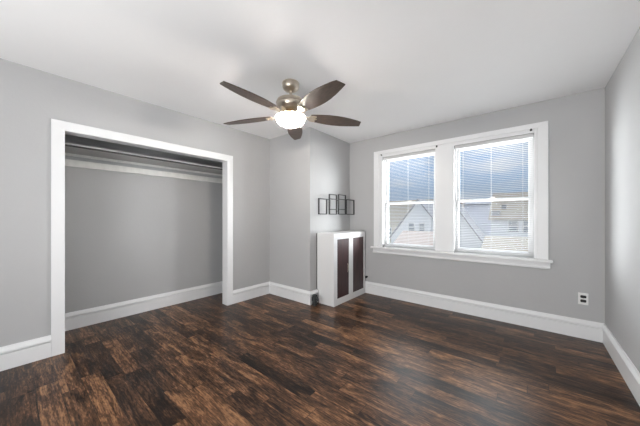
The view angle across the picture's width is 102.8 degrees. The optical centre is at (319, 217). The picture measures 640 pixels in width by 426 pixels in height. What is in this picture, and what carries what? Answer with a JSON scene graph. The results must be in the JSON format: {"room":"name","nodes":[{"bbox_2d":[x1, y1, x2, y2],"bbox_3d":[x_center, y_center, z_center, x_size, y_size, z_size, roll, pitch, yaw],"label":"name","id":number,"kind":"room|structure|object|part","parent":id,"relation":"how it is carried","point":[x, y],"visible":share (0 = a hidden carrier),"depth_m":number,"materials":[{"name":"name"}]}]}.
{"room":"empty bedroom","nodes":[
{"label":"empty bedroom","id":0,"kind":"room"},
{"bbox_2d":[0,58,269,346],"bbox_3d":[-1.698,-0.026,3.072,0.110,2.450,5.181,0,0,39],"label":"wall","id":1,"kind":"structure","parent":0,"point":[30,98],"depth_m":2.19,"materials":[{"name":"grey paint"}]},
{"bbox_2d":[0,335,50,370],"bbox_3d":[-2.808,1.107,1.618,0.025,0.184,1.526,0,0,39],"label":"baseboard","id":2,"kind":"structure","parent":1,"relation":"attached to","point":[18,354],"depth_m":2.09,"materials":[{"name":"white paint"}]},
{"bbox_2d":[51,119,232,356],"bbox_3d":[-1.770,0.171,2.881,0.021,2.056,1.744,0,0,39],"label":"closet door frame","id":3,"kind":"structure","parent":1,"relation":"attached to","point":[58,127],"depth_m":2.25,"materials":[{"name":"white paint"}]},
{"bbox_2d":[65,134,221,312],"bbox_3d":[-2.231,-0.026,3.381,0.120,2.450,2.540,0,0,39],"label":"wall","id":4,"kind":"structure","parent":0,"point":[129,236],"depth_m":3.19,"materials":[{"name":"grey paint"}]},
{"bbox_2d":[65,281,221,330],"bbox_3d":[-1.995,1.107,3.186,0.493,0.184,2.340,0,0,39],"label":"baseboard","id":5,"kind":"structure","parent":4,"relation":"attached to","point":[86,317],"depth_m":3.18,"materials":[{"name":"white paint"}]},
{"bbox_2d":[65,143,221,175],"bbox_3d":[-2.026,-0.688,3.212,0.412,0.050,2.340,0,0,39],"label":"closet shelf","id":6,"kind":"object","parent":4,"relation":"attached to","point":[69,151],"visible":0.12,"depth_m":3.05,"materials":[{"name":"grey paint"}]},
{"bbox_2d":[65,144,221,169],"bbox_3d":[-1.847,-0.685,3.064,0.044,0.044,2.340,0,0,39],"label":"closet rod","id":7,"kind":"object","parent":6,"relation":"attached to","point":[65,144],"visible":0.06,"depth_m":2.82,"materials":[{"name":"grey metal"}]},
{"bbox_2d":[65,159,221,182],"bbox_3d":[-2.177,-0.587,3.336,0.020,0.072,2.340,0,0,39],"label":"trim","id":8,"kind":"structure","parent":4,"relation":"attached to","point":[73,163],"depth_m":3.18,"materials":[{"name":"white paint"}]},
{"bbox_2d":[270,127,349,290],"bbox_3d":[-0.152,-0.026,4.183,0.862,2.450,0.999,0,0,39],"label":"wall","id":9,"kind":"structure","parent":0,"point":[313,166],"depth_m":3.77,"materials":[{"name":"grey paint"}]},
{"bbox_2d":[233,282,318,304],"bbox_3d":[-0.333,1.107,3.803,1.837,0.184,0.688,0,0,-10],"label":"baseboard","id":10,"kind":"structure","parent":9,"relation":"attached to","point":[239,295],"depth_m":3.74,"materials":[{"name":"white paint"}]},
{"bbox_2d":[318,194,354,214],"bbox_3d":[0.238,-0.202,3.896,0.106,0.310,0.915,0,0,39],"label":"wall decor","id":11,"kind":"object","parent":9,"relation":"attached to","point":[345,199],"visible":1,"depth_m":3.87,"materials":[{"name":"black metal"}]},
{"bbox_3d":[0.040,-0.159,3.586,0.018,0.224,0.185,0,0,39],"label":"frame","id":12,"kind":"part","parent":11,"relation":"part of","materials":[{"name":"black metal"}]},
{"bbox_3d":[0.158,-0.198,3.799,0.106,0.299,0.189,0,0,39],"label":"frame","id":13,"kind":"part","parent":11,"relation":"part of","materials":[{"name":"black metal"}]},
{"bbox_3d":[0.307,-0.203,3.979,0.106,0.307,0.200,0,0,39],"label":"frame","id":14,"kind":"part","parent":11,"relation":"part of","materials":[{"name":"black metal"}]},
{"bbox_3d":[0.487,-0.172,4.129,0.018,0.242,0.237,0,0,39],"label":"frame","id":15,"kind":"part","parent":11,"relation":"part of","materials":[{"name":"black metal"}]},
{"bbox_2d":[0,293,639,425],"bbox_3d":[-0.946,1.259,1.415,4.764,0.120,6.781,0,0,39],"label":"floor","id":16,"kind":"structure","parent":0,"point":[367,359],"depth_m":1.97,"materials":[{"name":"brown wood"}]},
{"bbox_2d":[312,294,318,305],"bbox_3d":[-0.051,1.125,3.494,0.139,0.147,0.082,0,0,39],"label":"valve","id":17,"kind":"object","parent":16,"relation":"on","point":[315,298],"visible":1,"depth_m":3.48,"materials":[{"name":"grey metal"}]},
{"bbox_2d":[317,231,364,306],"bbox_3d":[0.340,0.707,3.845,0.316,0.985,0.837,0,0,39],"label":"base cabinet","id":18,"kind":"object","parent":16,"relation":"on","point":[340,254],"visible":1,"depth_m":3.59,"materials":[{"name":"white paint"}]},
{"bbox_3d":[0.321,0.705,3.613,0.013,0.812,0.293,0,0,39],"label":"door","id":19,"kind":"part","parent":18,"relation":"part of","materials":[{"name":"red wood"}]},
{"bbox_3d":[0.445,0.707,3.759,0.020,0.985,0.836,0,0,39],"label":"frame","id":20,"kind":"part","parent":18,"relation":"part of","materials":[{"name":"white paint"}]},
{"bbox_3d":[0.582,0.705,3.930,0.013,0.812,0.314,0,0,39],"label":"door","id":21,"kind":"part","parent":18,"relation":"part of","materials":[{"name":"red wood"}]},
{"bbox_2d":[0,0,639,142],"bbox_3d":[-0.946,-1.376,1.415,4.764,0.250,6.781,0,0,39],"label":"ceiling","id":22,"kind":"structure","parent":0,"point":[402,65],"depth_m":1.91,"materials":[{"name":"paint"}]},
{"bbox_2d":[220,79,360,139],"bbox_3d":[-0.287,-1.038,2.325,1.375,0.426,1.342,0,0,39],"label":"ceiling fan","id":23,"kind":"object","parent":22,"relation":"hanging from","point":[291,108],"visible":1,"depth_m":2.28,"materials":[{"name":"brown wood"}]},
{"bbox_3d":[-0.702,-0.951,2.511,0.535,0.038,0.158,0,0,18],"label":"blade","id":24,"kind":"part","parent":23,"relation":"part of","materials":[{"name":"brown wood"}]},
{"bbox_3d":[-0.538,-0.951,2.005,0.158,0.038,0.535,0,0,36],"label":"blade","id":25,"kind":"part","parent":23,"relation":"part of","materials":[{"name":"brown wood"}]},
{"bbox_3d":[-0.272,-0.951,2.824,0.158,0.038,0.535,0,0,0],"label":"blade","id":26,"kind":"part","parent":23,"relation":"part of","materials":[{"name":"brown wood"}]},
{"bbox_3d":[-0.006,-0.951,2.005,0.158,0.038,0.535,0,0,-36],"label":"blade","id":27,"kind":"part","parent":23,"relation":"part of","materials":[{"name":"brown wood"}]},
{"bbox_3d":[0.158,-0.951,2.511,0.535,0.038,0.158,0,0,-18],"label":"blade","id":28,"kind":"part","parent":23,"relation":"part of","materials":[{"name":"brown wood"}]},
{"bbox_2d":[350,88,604,322],"bbox_3d":[1.679,-0.026,3.449,2.899,2.450,0.242,0,0,39],"label":"wall","id":29,"kind":"structure","parent":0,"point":[576,122],"depth_m":2.81,"materials":[{"name":"grey paint"}]},
{"bbox_2d":[383,149,434,248],"bbox_3d":[1.271,-0.251,3.691,0.751,1.348,0.044,0,0,39],"label":"window blind","id":30,"kind":"object","parent":29,"relation":"attached to","point":[402,156],"visible":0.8,"depth_m":3.66,"materials":[{"name":"white plastic"}]},
{"bbox_3d":[1.274,0.417,3.694,0.739,0.012,0.022,0,0,39],"label":"rail","id":31,"kind":"part","parent":30,"relation":"part of","materials":[{"name":"white plastic"}]},
{"bbox_2d":[384,153,434,249],"bbox_3d":[1.336,-0.241,3.770,0.763,1.370,0.145,0,0,39],"label":"window","id":32,"kind":"structure","parent":29,"relation":"attached to","point":[386,209],"depth_m":3.89,"materials":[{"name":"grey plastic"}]},
{"bbox_3d":[1.313,0.099,3.742,0.731,0.666,0.033,0,0,39],"label":"sash","id":33,"kind":"part","parent":32,"relation":"part of","materials":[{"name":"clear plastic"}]},
{"bbox_3d":[1.336,-0.559,3.770,0.731,0.702,0.033,0,0,39],"label":"sash","id":34,"kind":"part","parent":32,"relation":"part of","materials":[{"name":"clear plastic"}]},
{"bbox_2d":[370,246,552,262],"bbox_3d":[1.639,0.459,3.360,2.107,0.027,0.141,0,0,39],"label":"window sill","id":35,"kind":"structure","parent":29,"relation":"attached to","point":[375,247],"depth_m":3.12,"materials":[{"name":"white paint"}]},
{"bbox_2d":[455,134,532,255],"bbox_3d":[2.045,-0.251,3.053,0.775,1.348,0.044,0,0,39],"label":"window blind","id":36,"kind":"object","parent":29,"relation":"attached to","point":[526,136],"visible":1,"depth_m":3.03,"materials":[{"name":"white plastic"}]},
{"bbox_3d":[2.048,0.417,3.057,0.763,0.012,0.022,0,0,39],"label":"rail","id":37,"kind":"part","parent":36,"relation":"part of","materials":[{"name":"white plastic"}]},
{"bbox_2d":[455,134,533,257],"bbox_3d":[2.110,-0.241,3.132,0.787,1.370,0.145,0,0,39],"label":"window","id":38,"kind":"structure","parent":29,"relation":"attached to","point":[531,143],"depth_m":2.98,"materials":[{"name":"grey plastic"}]},
{"bbox_3d":[2.087,0.099,3.104,0.755,0.666,0.033,0,0,39],"label":"sash","id":39,"kind":"part","parent":38,"relation":"part of","materials":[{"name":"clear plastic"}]},
{"bbox_3d":[2.110,-0.559,3.132,0.755,0.702,0.033,0,0,39],"label":"sash","id":40,"kind":"part","parent":38,"relation":"part of","materials":[{"name":"clear plastic"}]},
{"bbox_2d":[578,292,587,304],"bbox_3d":[2.619,0.806,2.541,0.072,0.116,0.009,0,0,39],"label":"outlet","id":41,"kind":"object","parent":29,"relation":"attached to","point":[582,297],"visible":1,"depth_m":2.54,"materials":[{"name":"white plastic"}]},
{"bbox_2d":[605,27,639,371],"bbox_3d":[1.324,-0.026,0.581,0.200,2.450,5.181,0,0,39],"label":"wall","id":42,"kind":"structure","parent":0,"point":[622,91],"depth_m":1.97,"materials":[{"name":"grey paint"}]},
{"bbox_2d":[365,281,639,405],"bbox_3d":[0.049,1.107,1.470,2.899,0.184,4.931,0,0,39],"label":"baseboard","id":43,"kind":"structure","parent":42,"relation":"attached to","point":[579,328],"depth_m":2.79,"materials":[{"name":"white paint"}]},
{"label":"outside","id":44,"kind":"structure","parent":0,"visible":0},
{"bbox_3d":[78.422,4.649,95.167,320.000,0.300,233.369,0,0,39],"label":"ground","id":45,"kind":"structure","parent":44,"visible":0},
{"bbox_2d":[389,199,432,242],"bbox_3d":[14.203,1.079,35.592,5.416,6.840,9.500,0,0,39],"label":"house","id":46,"kind":"structure","parent":45,"relation":"on","point":[429,224],"depth_m":31.70,"materials":[{"name":"white"}]},
{"bbox_2d":[389,199,433,241],"bbox_3d":[16.017,0.599,48.999,10.900,7.800,10.541,0,0,39],"label":"house","id":47,"kind":"structure","parent":45,"relation":"on","point":[404,211],"depth_m":46.51,"materials":[{"name":"beige"}]},
{"bbox_2d":[393,231,432,245],"bbox_3d":[8.984,2.824,21.752,3.900,3.350,5.645,0,0,39],"label":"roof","id":48,"kind":"object","parent":45,"relation":"on","point":[424,233],"visible":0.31,"depth_m":21.15,"materials":[{"name":"beige"}]},
{"bbox_2d":[459,202,484,248],"bbox_3d":[15.484,0.879,28.187,4.782,7.240,3.700,0,0,39],"label":"house","id":49,"kind":"structure","parent":45,"relation":"on","point":[472,225],"depth_m":26.51,"materials":[{"name":"white"}]},
{"bbox_2d":[462,201,490,235],"bbox_3d":[25.134,0.999,39.542,4.200,7.000,7.696,0,0,39],"label":"house","id":50,"kind":"structure","parent":45,"relation":"on","point":[470,204],"depth_m":36.71,"materials":[{"name":"white"}]},
{"bbox_2d":[481,236,527,251],"bbox_3d":[14.261,2.899,16.756,5.800,3.200,6.664,0,0,39],"label":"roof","id":51,"kind":"object","parent":45,"relation":"on","point":[522,240],"visible":0.13,"depth_m":16.92,"materials":[{"name":"beige"}]},
{"bbox_2d":[488,192,527,236],"bbox_3d":[24.995,0.749,28.642,9.350,7.500,8.570,0,0,39],"label":"house","id":52,"kind":"structure","parent":45,"relation":"on","point":[522,209],"depth_m":27.93,"materials":[{"name":"white"}]},
{"bbox_2d":[491,211,499,214],"bbox_3d":[19.657,-0.476,28.571,0.800,0.550,0.700,0,0,39],"label":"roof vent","id":53,"kind":"object","parent":52,"relation":"attached to","point":[492,212],"depth_m":28.30,"materials":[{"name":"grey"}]},
{"bbox_3d":[20.532,0.874,27.118,0.740,1.190,0.030,0,0,39],"label":"pane","id":54,"kind":"part","parent":52,"relation":"part of","materials":[{"name":"grey glass"}]},
{"bbox_3d":[21.439,0.874,26.370,0.690,1.190,0.030,0,0,39],"label":"pane","id":55,"kind":"part","parent":52,"relation":"part of","materials":[{"name":"grey glass"}]}
]}

